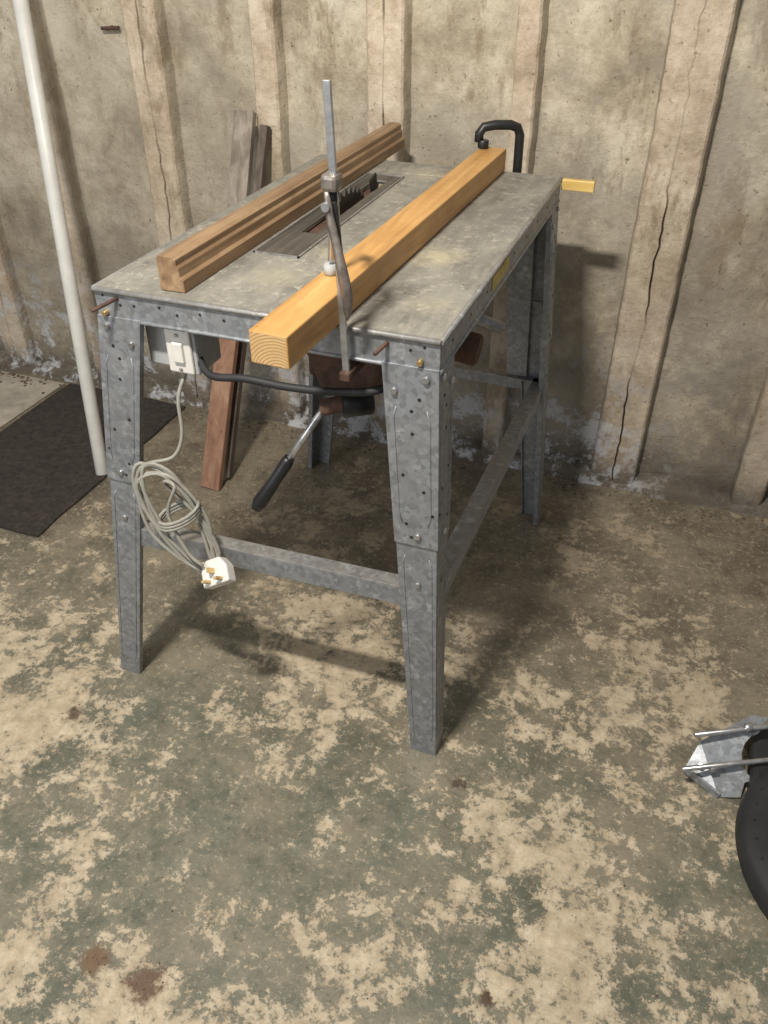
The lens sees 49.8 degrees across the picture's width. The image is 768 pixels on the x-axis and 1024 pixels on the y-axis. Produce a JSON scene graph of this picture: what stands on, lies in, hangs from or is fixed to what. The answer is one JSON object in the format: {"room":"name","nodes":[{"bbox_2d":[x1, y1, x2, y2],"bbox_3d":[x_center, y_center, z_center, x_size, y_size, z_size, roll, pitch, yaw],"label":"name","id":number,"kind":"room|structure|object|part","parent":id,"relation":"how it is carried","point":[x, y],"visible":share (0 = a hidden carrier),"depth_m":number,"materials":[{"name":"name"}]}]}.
{"room":"woodworking shop","nodes":[
{"label":"woodworking shop","id":0,"kind":"room"},
{"bbox_2d":[0,368,767,1023],"bbox_3d":[-0.703,0.758,1.245,5.500,0.001,3.740,12,38,16],"label":"floor","id":1,"kind":"structure","parent":0,"point":[329,849],"depth_m":1.60,"materials":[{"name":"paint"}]},
{"bbox_2d":[0,370,63,427],"bbox_3d":[-1.615,-0.328,2.707,0.820,0.005,0.720,12,38,16],"label":"sheet","id":2,"kind":"object","parent":1,"relation":"on","point":[16,398],"visible":1,"depth_m":2.80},
{"bbox_2d":[12,0,106,474],"bbox_3d":[-0.871,-0.864,2.173,0.038,1.507,0.554,-7,37,-9],"label":"pipe","id":3,"kind":"object","parent":1,"relation":"on","point":[22,12],"visible":0.87,"depth_m":2.19,"materials":[{"name":"white plastic"}]},
{"bbox_2d":[0,383,185,536],"bbox_3d":[-0.998,-0.189,2.518,0.466,0.010,0.745,12,38,16],"label":"floor mat","id":4,"kind":"object","parent":1,"relation":"on","point":[47,467],"visible":0.78,"depth_m":2.48,"materials":[{"name":"rubber"}]},
{"bbox_2d":[201,110,270,490],"bbox_3d":[-0.408,-0.544,2.231,0.098,0.915,0.418,12,38,16],"label":"plank","id":5,"kind":"object","parent":1,"relation":"on","point":[225,397],"visible":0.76,"depth_m":2.25,"materials":[{"name":"brown wood"}]},
{"bbox_2d":[91,154,595,755],"bbox_3d":[-0.071,-0.180,1.749,0.758,0.909,0.976,12,38,16],"label":"saw","id":6,"kind":"object","parent":1,"relation":"on","point":[409,334],"visible":0.9,"depth_m":1.40,"materials":[{"name":"metal"}]},
{"bbox_3d":[-0.422,-0.198,1.406,0.128,0.315,0.083,12,38,16],"label":"leg","id":7,"kind":"part","parent":6,"relation":"part of","materials":[{"name":"metal"}]},
{"bbox_3d":[-0.485,0.096,1.637,0.160,0.598,0.079,12,38,16],"label":"leg","id":8,"kind":"part","parent":6,"relation":"part of","materials":[{"name":"metal"}]},
{"bbox_2d":[145,326,220,375],"bbox_3d":[-0.327,-0.278,1.333,0.095,0.084,0.089,12,38,16],"label":"switch","id":9,"kind":"object","parent":6,"relation":"attached to","point":[185,352],"depth_m":1.31,"materials":[{"name":"plastic"}]},
{"bbox_3d":[-0.179,-0.427,1.373,0.084,0.003,0.003,12,38,16],"label":"insert frame","id":10,"kind":"part","parent":6,"relation":"part of","materials":[{"name":"grey metal"}]},
{"bbox_2d":[156,122,404,292],"bbox_3d":[-0.144,-0.623,1.594,0.042,0.053,0.973,13,38,17],"label":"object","id":11,"kind":"object","parent":6,"relation":"on","point":[193,260],"visible":1,"depth_m":1.42,"materials":[{"name":"brown wood"}]},
{"bbox_3d":[-0.172,-0.616,1.634,0.193,0.004,0.370,12,38,16],"label":"plate","id":12,"kind":"part","parent":6,"relation":"part of","materials":[{"name":"metal"}]},
{"bbox_3d":[-0.126,-0.382,1.318,0.554,0.004,0.336,12,38,16],"label":"plate","id":13,"kind":"part","parent":6,"relation":"part of","materials":[{"name":"metal"}]},
{"bbox_3d":[-0.128,-0.129,1.364,0.092,0.121,0.012,-10,38,-13],"label":"height lever rod","id":14,"kind":"part","parent":6,"relation":"part of","materials":[{"name":"metal"}]},
{"bbox_3d":[-0.126,-0.581,1.581,0.003,0.003,0.525,12,38,16],"label":"insert frame","id":15,"kind":"part","parent":6,"relation":"part of","materials":[{"name":"grey metal"}]},
{"bbox_3d":[-0.162,-0.359,2.252,0.130,0.598,0.083,12,38,16],"label":"leg","id":16,"kind":"part","parent":6,"relation":"part of","materials":[{"name":"metal"}]},
{"bbox_3d":[-0.074,-0.468,1.685,0.053,0.288,0.310,12,38,16],"label":"blade","id":17,"kind":"part","parent":6,"relation":"part of","materials":[{"name":"metal"}]},
{"bbox_3d":[-0.049,-0.258,1.358,0.155,0.100,0.100,12,38,16],"label":"trunnion arm","id":18,"kind":"part","parent":6,"relation":"part of","materials":[{"name":"metal"}]},
{"bbox_3d":[-0.050,-0.564,1.559,0.003,0.003,0.525,12,38,16],"label":"insert frame","id":19,"kind":"part","parent":6,"relation":"part of","materials":[{"name":"grey metal"}]},
{"bbox_3d":[-0.073,-0.491,1.661,0.003,0.304,0.304,12,38,16],"label":"saw blade","id":20,"kind":"part","parent":6,"relation":"part of","materials":[{"name":"grey metal"}]},
{"bbox_3d":[-0.044,-0.176,1.330,0.050,0.044,0.044,-10,38,-13],"label":"tilt knob","id":21,"kind":"part","parent":6,"relation":"part of","materials":[{"name":"black metal"}]},
{"bbox_2d":[249,147,505,369],"bbox_3d":[0.047,-0.484,1.414,0.055,0.045,1.026,13,39,17],"label":"batten","id":22,"kind":"object","parent":6,"relation":"on","point":[291,330],"visible":0.91,"depth_m":1.24,"materials":[{"name":"brown wood"}]},
{"bbox_2d":[321,79,365,381],"bbox_3d":[-0.051,-0.362,1.091,0.062,0.384,0.134,-2,37,-3],"label":"clamp","id":23,"kind":"object","parent":22,"relation":"attached to","point":[331,180],"visible":0.91,"depth_m":1.04,"materials":[{"name":"metal"}]},
{"bbox_3d":[-0.059,-0.320,1.054,0.038,0.164,0.016,12,38,16],"label":"clamp lever","id":24,"kind":"part","parent":23,"relation":"part of","materials":[{"name":"metal"}]},
{"bbox_2d":[474,120,524,172],"bbox_3d":[0.249,-0.724,1.814,0.109,0.246,0.046,-6,37,-8],"label":"g-clamp","id":25,"kind":"object","parent":22,"relation":"attached to","point":[492,125],"visible":0.53,"depth_m":1.76,"materials":[{"name":"black metal"}]},
{"bbox_3d":[0.003,-0.718,1.767,0.084,0.003,0.003,12,38,16],"label":"insert frame","id":26,"kind":"part","parent":6,"relation":"part of","materials":[{"name":"grey metal"}]},
{"bbox_3d":[0.054,-0.095,1.267,0.096,0.315,0.075,12,38,16],"label":"leg","id":27,"kind":"part","parent":6,"relation":"part of","materials":[{"name":"metal"}]},
{"bbox_3d":[0.069,0.211,1.482,0.093,0.598,0.065,12,38,16],"label":"leg","id":28,"kind":"part","parent":6,"relation":"part of","materials":[{"name":"metal"}]},
{"bbox_3d":[0.101,-0.744,1.802,0.130,0.002,0.085,12,38,16],"label":"seam plate","id":29,"kind":"part","parent":6,"relation":"part of","materials":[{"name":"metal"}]},
{"bbox_3d":[0.090,-0.726,1.783,0.554,0.004,0.158,12,38,16],"label":"plate","id":30,"kind":"part","parent":6,"relation":"part of","materials":[{"name":"metal"}]},
{"bbox_3d":[0.101,-0.556,1.553,0.333,0.004,0.370,12,38,16],"label":"plate","id":31,"kind":"part","parent":6,"relation":"part of","materials":[{"name":"metal"}]},
{"bbox_3d":[0.140,-0.348,1.456,0.149,0.062,0.022,7,37,10],"label":"lock lever","id":32,"kind":"part","parent":6,"relation":"part of","materials":[{"name":"grey metal"}]},
{"bbox_3d":[0.365,-0.229,2.076,0.116,0.598,0.064,12,38,16],"label":"leg","id":33,"kind":"part","parent":6,"relation":"part of","materials":[{"name":"metal"}]},
{"bbox_3d":[0.337,-0.536,1.864,0.108,0.315,0.075,12,38,16],"label":"leg","id":34,"kind":"part","parent":6,"relation":"part of","materials":[{"name":"metal"}]},
{"bbox_2d":[0,371,763,1012],"bbox_3d":[-0.281,0.278,1.885,3.229,0.013,1.731,12,38,16],"label":"debris","id":35,"kind":"object","parent":1,"relation":"on","point":[13,374],"visible":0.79,"depth_m":2.31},
{"bbox_2d":[681,715,767,919],"bbox_3d":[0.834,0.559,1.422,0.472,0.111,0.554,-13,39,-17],"label":"wheelbarrow","id":36,"kind":"object","parent":1,"relation":"on","point":[716,764],"visible":1,"depth_m":1.54,"materials":[{"name":"metal"}]},
{"bbox_3d":[0.704,0.464,1.544,0.303,0.024,0.010,-3,37,-4],"label":"rod","id":37,"kind":"part","parent":36,"relation":"part of","materials":[{"name":"metal"}]},
{"bbox_3d":[0.647,0.455,1.569,0.130,0.098,0.141,12,38,16],"label":"bracket plate","id":38,"kind":"part","parent":36,"relation":"part of","materials":[{"name":"metal"}]},
{"bbox_3d":[0.730,0.406,1.569,0.293,0.020,0.010,-4,37,-5],"label":"rod","id":39,"kind":"part","parent":36,"relation":"part of","materials":[{"name":"metal"}]},
{"bbox_2d":[0,0,767,505],"bbox_3d":[-0.071,-1.196,1.910,5.506,2.350,0.052,12,38,16],"label":"wall","id":40,"kind":"structure","parent":0,"point":[658,353],"depth_m":2.09,"materials":[{"name":"concrete"}]},
{"bbox_2d":[101,25,119,29],"bbox_3d":[-0.711,-1.269,2.169,0.056,0.012,0.029,12,38,16],"label":"bolt","id":41,"kind":"object","parent":40,"relation":"attached to","point":[111,27],"visible":1,"depth_m":2.16,"materials":[{"name":"metal"}]},
{"bbox_2d":[0,350,767,518],"bbox_3d":[-0.073,-0.269,2.592,5.500,0.049,0.085,12,38,16],"label":"baseboard","id":42,"kind":"structure","parent":40,"relation":"attached to","point":[666,487],"depth_m":2.48,"materials":[{"name":"concrete"}]}
]}

